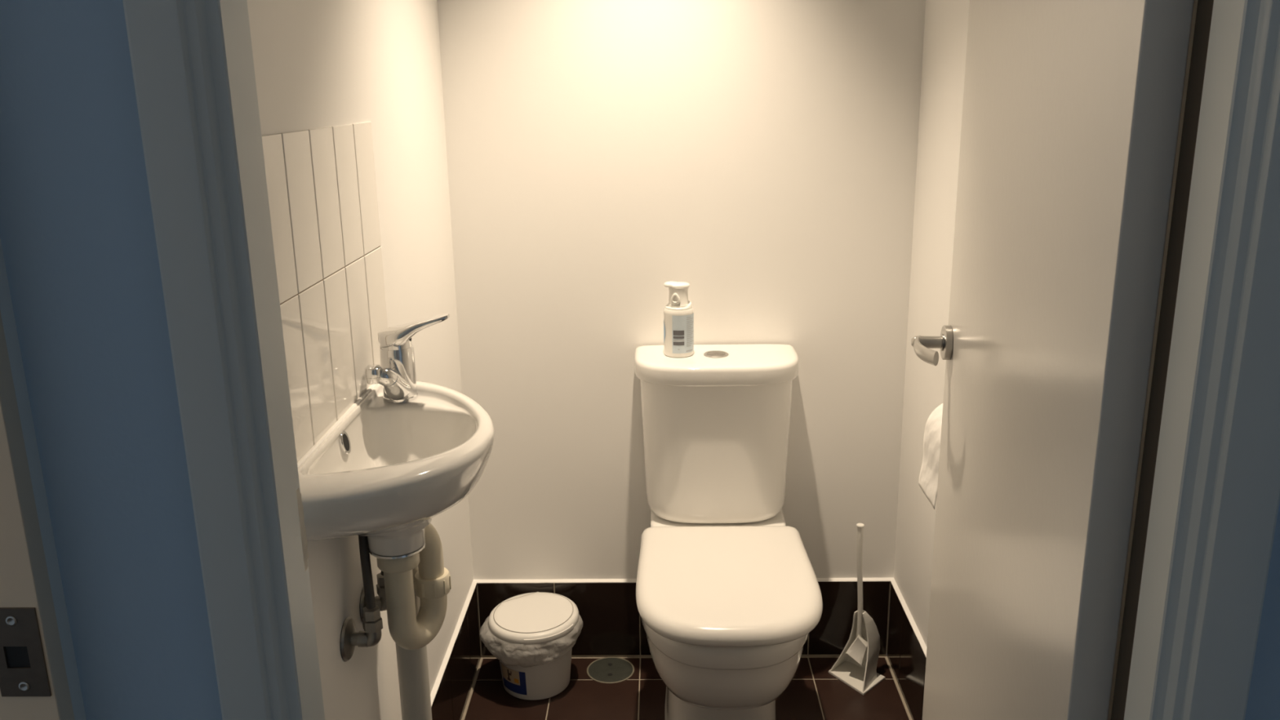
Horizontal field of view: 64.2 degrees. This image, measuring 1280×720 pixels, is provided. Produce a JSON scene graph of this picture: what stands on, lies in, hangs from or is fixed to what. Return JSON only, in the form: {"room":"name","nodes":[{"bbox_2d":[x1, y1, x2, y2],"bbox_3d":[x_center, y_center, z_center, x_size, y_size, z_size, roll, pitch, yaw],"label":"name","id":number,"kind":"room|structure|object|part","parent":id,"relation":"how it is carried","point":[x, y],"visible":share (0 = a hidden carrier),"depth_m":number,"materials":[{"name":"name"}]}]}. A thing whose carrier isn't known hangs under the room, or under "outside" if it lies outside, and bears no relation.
{"room":"bathroom","nodes":[
{"label":"bathroom","id":0,"kind":"room"},
{"bbox_2d":[246,0,473,719],"bbox_3d":[-0.480,-0.166,1.542,0.100,2.250,1.436,-1,15,1],"label":"wall","id":1,"kind":"structure","parent":0,"point":[318,64],"depth_m":1.71,"materials":[{"name":"paint"}]},
{"bbox_2d":[261,121,387,462],"bbox_3d":[-0.434,-0.081,1.293,0.003,0.403,0.794,-1,15,1],"label":"tile backsplash","id":2,"kind":"structure","parent":1,"relation":"attached to","point":[322,184],"depth_m":1.40,"materials":[{"name":"white tile"}]},
{"bbox_2d":[340,535,382,661],"bbox_3d":[-0.399,0.332,1.475,0.054,0.206,0.090,-1,15,1],"label":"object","id":3,"kind":"object","parent":1,"relation":"attached to","point":[372,624],"visible":0.85,"depth_m":1.47,"materials":[{"name":"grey metal"}]},
{"bbox_2d":[360,570,386,622],"bbox_3d":[-0.401,0.309,1.557,0.048,0.201,0.063,-1,15,1],"label":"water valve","id":4,"kind":"object","parent":1,"relation":"attached to","point":[380,600],"visible":0.36,"depth_m":1.56,"materials":[{"name":"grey metal"}]},
{"bbox_2d":[297,381,494,556],"bbox_3d":[-0.314,0.182,1.442,0.228,0.191,0.516,-1,15,1],"label":"basin","id":5,"kind":"object","parent":1,"relation":"attached to","point":[383,470],"visible":0.98,"depth_m":1.36,"materials":[{"name":"white ceramic"}]},
{"bbox_2d":[364,313,449,403],"bbox_3d":[-0.352,0.001,1.560,0.120,0.136,0.092,-1,15,1],"label":"mixer tap","id":6,"kind":"object","parent":5,"relation":"on","point":[396,372],"visible":1,"depth_m":1.55,"materials":[{"name":"silver metal"}]},
{"bbox_3d":[-0.376,0.038,1.558,0.045,0.066,0.067,-1,15,1],"label":"spout","id":7,"kind":"part","parent":6,"relation":"part of","materials":[{"name":"silver metal"}]},
{"bbox_3d":[-0.347,-0.046,1.567,0.110,0.050,0.052,-1,15,1],"label":"lever","id":8,"kind":"part","parent":6,"relation":"part of","materials":[{"name":"silver metal"}]},
{"bbox_2d":[368,523,451,719],"bbox_3d":[-0.340,0.601,1.618,0.102,0.722,0.160,-1,15,1],"label":"trap","id":9,"kind":"object","parent":5,"relation":"attached to","point":[418,584],"visible":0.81,"depth_m":1.55,"materials":[{"name":"white plastic"}]},
{"bbox_2d":[430,579,476,706],"bbox_3d":[-0.412,0.722,1.781,0.009,0.006,1.436,-1,15,1],"label":"trim","id":10,"kind":"structure","parent":1,"relation":"attached to","point":[437,682],"depth_m":2.19,"materials":[{"name":"white"}]},
{"bbox_2d":[431,584,481,719],"bbox_3d":[-0.411,0.822,1.808,0.009,0.202,1.436,-1,15,1],"label":"baseboard","id":11,"kind":"structure","parent":1,"relation":"attached to","point":[450,701],"depth_m":2.27,"materials":[{"name":"brown tile"}]},
{"bbox_2d":[0,0,1279,719],"bbox_3d":[0.267,0.024,0.796,1.621,2.250,0.075,-1,15,1],"label":"wall","id":12,"kind":"structure","parent":0,"point":[77,237],"depth_m":0.77,"materials":[{"name":"paint"}]},
{"bbox_2d":[0,237,86,719],"bbox_3d":[-0.511,0.132,0.804,0.101,2.060,0.035,-1,15,1],"label":"trim","id":13,"kind":"structure","parent":12,"relation":"attached to","point":[6,304],"depth_m":0.78,"materials":[{"name":"paint"}]},
{"bbox_2d":[122,0,304,719],"bbox_3d":[-0.309,0.114,0.782,0.060,2.100,0.020,-1,15,1],"label":"trim","id":14,"kind":"structure","parent":12,"relation":"attached to","point":[179,52],"depth_m":0.74,"materials":[{"name":"paint"}]},
{"bbox_2d":[296,488,308,570],"bbox_3d":[-0.277,0.140,0.839,0.002,0.072,0.008,-1,15,1],"label":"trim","id":15,"kind":"structure","parent":12,"relation":"attached to","point":[303,531],"depth_m":0.84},
{"bbox_2d":[222,0,1240,719],"bbox_3d":[0.065,0.118,0.825,0.751,2.060,0.075,-1,15,1],"label":"trim","id":16,"kind":"structure","parent":12,"relation":"attached to","point":[1225,13],"depth_m":0.77,"materials":[{"name":"paint"}]},
{"bbox_2d":[911,0,1194,719],"bbox_3d":[0.414,0.022,1.194,0.094,2.018,0.719,1,15,6],"label":"door","id":17,"kind":"structure","parent":12,"relation":"in","point":[1072,108],"depth_m":1.00,"materials":[{"name":"paint"}]},
{"bbox_3d":[0.422,-0.016,1.474,0.049,0.026,0.129,2,15,9],"label":"lever","id":18,"kind":"part","parent":17,"relation":"part of","materials":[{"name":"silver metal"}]},
{"bbox_3d":[0.458,-0.026,1.523,0.011,0.052,0.052,1,15,7],"label":"handle","id":19,"kind":"part","parent":17,"relation":"part of","materials":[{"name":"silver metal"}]},
{"bbox_2d":[1111,0,1213,719],"bbox_3d":[0.419,0.123,0.838,0.004,2.028,0.038,-1,15,1],"label":"trim","id":20,"kind":"structure","parent":12,"relation":"attached to","point":[1205,7],"depth_m":0.81,"materials":[{"name":"brown"}]},
{"bbox_2d":[1146,0,1279,719],"bbox_3d":[0.441,0.104,0.765,0.068,2.108,0.020,-1,15,1],"label":"trim","id":21,"kind":"structure","parent":12,"relation":"attached to","point":[1227,501],"depth_m":0.75,"materials":[{"name":"paint"}]},
{"bbox_2d":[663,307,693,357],"bbox_3d":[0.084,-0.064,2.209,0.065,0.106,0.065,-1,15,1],"label":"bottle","id":22,"kind":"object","parent":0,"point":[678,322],"depth_m":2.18,"materials":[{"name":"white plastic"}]},
{"bbox_2d":[437,0,925,653],"bbox_3d":[0.086,-0.372,2.271,1.263,2.250,0.100,-1,15,1],"label":"wall","id":23,"kind":"structure","parent":0,"point":[759,157],"depth_m":2.24,"materials":[{"name":"paint"}]},
{"bbox_2d":[476,581,890,657],"bbox_3d":[0.104,0.631,2.486,0.996,0.202,0.009,-1,15,1],"label":"baseboard","id":24,"kind":"structure","parent":23,"relation":"attached to","point":[613,626],"depth_m":2.48,"materials":[{"name":"brown tile"}]},
{"bbox_2d":[474,577,893,583],"bbox_3d":[0.103,0.531,2.458,1.013,0.006,0.009,-1,15,1],"label":"trim","id":25,"kind":"structure","parent":23,"relation":"attached to","point":[819,580],"depth_m":2.46,"materials":[{"name":"white"}]},
{"bbox_2d":[461,654,912,719],"bbox_3d":[0.093,0.963,1.798,1.013,0.080,1.511,-1,15,1],"label":"floor","id":26,"kind":"structure","parent":0,"point":[813,693],"depth_m":2.34,"materials":[{"name":"brown tile"}]},
{"bbox_2d":[479,591,582,700],"bbox_3d":[-0.253,0.671,2.384,0.242,0.185,0.221,-1,15,1],"label":"waste bin","id":27,"kind":"object","parent":26,"relation":"on","point":[532,636],"visible":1,"depth_m":2.32,"materials":[{"name":"white plastic"}]},
{"bbox_2d":[501,662,519,685],"bbox_3d":[-0.298,0.721,2.337,0.060,0.038,0.009,12,20,39],"label":"picture","id":28,"kind":"object","parent":27,"relation":"attached to","point":[510,674],"depth_m":2.33},
{"bbox_3d":[-0.246,0.599,2.369,0.210,0.036,0.210,-1,15,1],"label":"lid","id":29,"kind":"part","parent":27,"relation":"part of","materials":[{"name":"white plastic"}]},
{"bbox_2d":[586,657,634,683],"bbox_3d":[-0.071,0.747,2.456,0.115,0.006,0.115,-1,15,1],"label":"floor drain","id":30,"kind":"object","parent":26,"relation":"on","point":[606,669],"visible":1,"depth_m":2.45,"materials":[{"name":"black metal"}]},
{"bbox_2d":[634,343,822,719],"bbox_3d":[0.170,0.428,2.098,0.364,0.795,0.637,-1,15,1],"label":"toilet","id":31,"kind":"object","parent":26,"relation":"on","point":[729,601],"visible":0.97,"depth_m":2.12,"materials":[{"name":"white ceramic"}]},
{"bbox_2d":[663,280,693,357],"bbox_3d":[0.083,-0.089,2.202,0.065,0.159,0.065,-1,15,1],"label":"soap dispenser","id":32,"kind":"object","parent":31,"relation":"on","point":[678,313],"visible":1,"depth_m":2.18,"materials":[{"name":"white plastic"}]},
{"bbox_2d":[678,316,693,351],"bbox_3d":[0.100,-0.055,2.186,0.041,0.076,0.007,-11,18,-32],"label":"print","id":33,"kind":"object","parent":32,"relation":"attached to","point":[685,323],"depth_m":2.18,"materials":[{"name":"grey paper"}]},
{"bbox_3d":[0.166,0.011,2.214,0.359,0.043,0.190,-1,15,1],"label":"cistern lid","id":34,"kind":"part","parent":31,"relation":"part of","materials":[{"name":"white ceramic"}]},
{"bbox_3d":[0.170,0.429,2.007,0.356,0.036,0.458,-1,15,1],"label":"seat lid","id":35,"kind":"part","parent":31,"relation":"part of","materials":[{"name":"white plastic"}]},
{"bbox_2d":[828,609,884,695],"bbox_3d":[0.507,0.665,2.389,0.112,0.173,0.103,14,21,43],"label":"brush holder","id":36,"kind":"object","parent":26,"relation":"on","point":[863,678],"visible":0.82,"depth_m":2.39,"materials":[{"name":"white plastic"}]},
{"bbox_2d":[845,523,867,666],"bbox_3d":[0.508,0.538,2.349,0.048,0.349,0.046,8,17,28],"label":"toilet brush","id":37,"kind":"object","parent":36,"relation":"in","point":[857,650],"visible":1,"depth_m":2.36,"materials":[{"name":"white plastic"}]},
{"bbox_3d":[0.503,0.512,2.339,0.027,0.295,0.018,-6,16,-17],"label":"handle","id":38,"kind":"part","parent":37,"relation":"part of","materials":[{"name":"white plastic"}]},
{"bbox_2d":[893,0,1198,719],"bbox_3d":[0.633,-0.176,1.518,0.100,2.250,1.436,-1,15,1],"label":"wall","id":39,"kind":"structure","parent":0,"point":[946,21],"depth_m":2.08,"materials":[{"name":"paint"}]},
{"bbox_2d":[887,582,926,719],"bbox_3d":[0.594,0.814,1.782,0.009,0.202,1.427,-1,15,1],"label":"baseboard","id":40,"kind":"structure","parent":39,"relation":"attached to","point":[907,659],"depth_m":2.30,"materials":[{"name":"brown tile"}]},
{"bbox_2d":[890,577,926,657],"bbox_3d":[0.592,0.713,1.759,0.009,0.006,1.436,-1,15,1],"label":"trim","id":41,"kind":"structure","parent":39,"relation":"attached to","point":[894,584],"depth_m":2.27,"materials":[{"name":"white"}]},
{"bbox_3d":[0.559,0.128,1.679,0.062,0.040,0.150,-1,15,1],"label":"toilet roll holder","id":42,"kind":"object","parent":39,"relation":"attached to","visible":0},
{"bbox_2d":[918,403,942,509],"bbox_3d":[0.531,0.152,1.671,0.116,0.153,0.108,-1,15,1],"label":"toilet roll","id":43,"kind":"object","parent":42,"relation":"on","point":[929,472],"visible":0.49,"depth_m":1.68,"materials":[{"name":"white paper"}]},
{"bbox_3d":[-0.545,0.423,-0.635,0.110,2.250,2.852,-1,15,1],"label":"wall","id":44,"kind":"structure","parent":0,"visible":0},
{"bbox_2d":[0,311,75,719],"bbox_3d":[-0.529,0.258,0.337,0.120,2.062,0.934,-1,15,1],"label":"trim","id":45,"kind":"structure","parent":44,"relation":"attached to","point":[34,685],"depth_m":0.78,"materials":[{"name":"beige paint"}]},
{"bbox_3d":[-0.482,0.227,0.791,0.039,0.076,0.002,-1,15,1],"label":"strike plate","id":46,"kind":"part","parent":45,"relation":"part of","materials":[{"name":"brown metal"}]}
]}

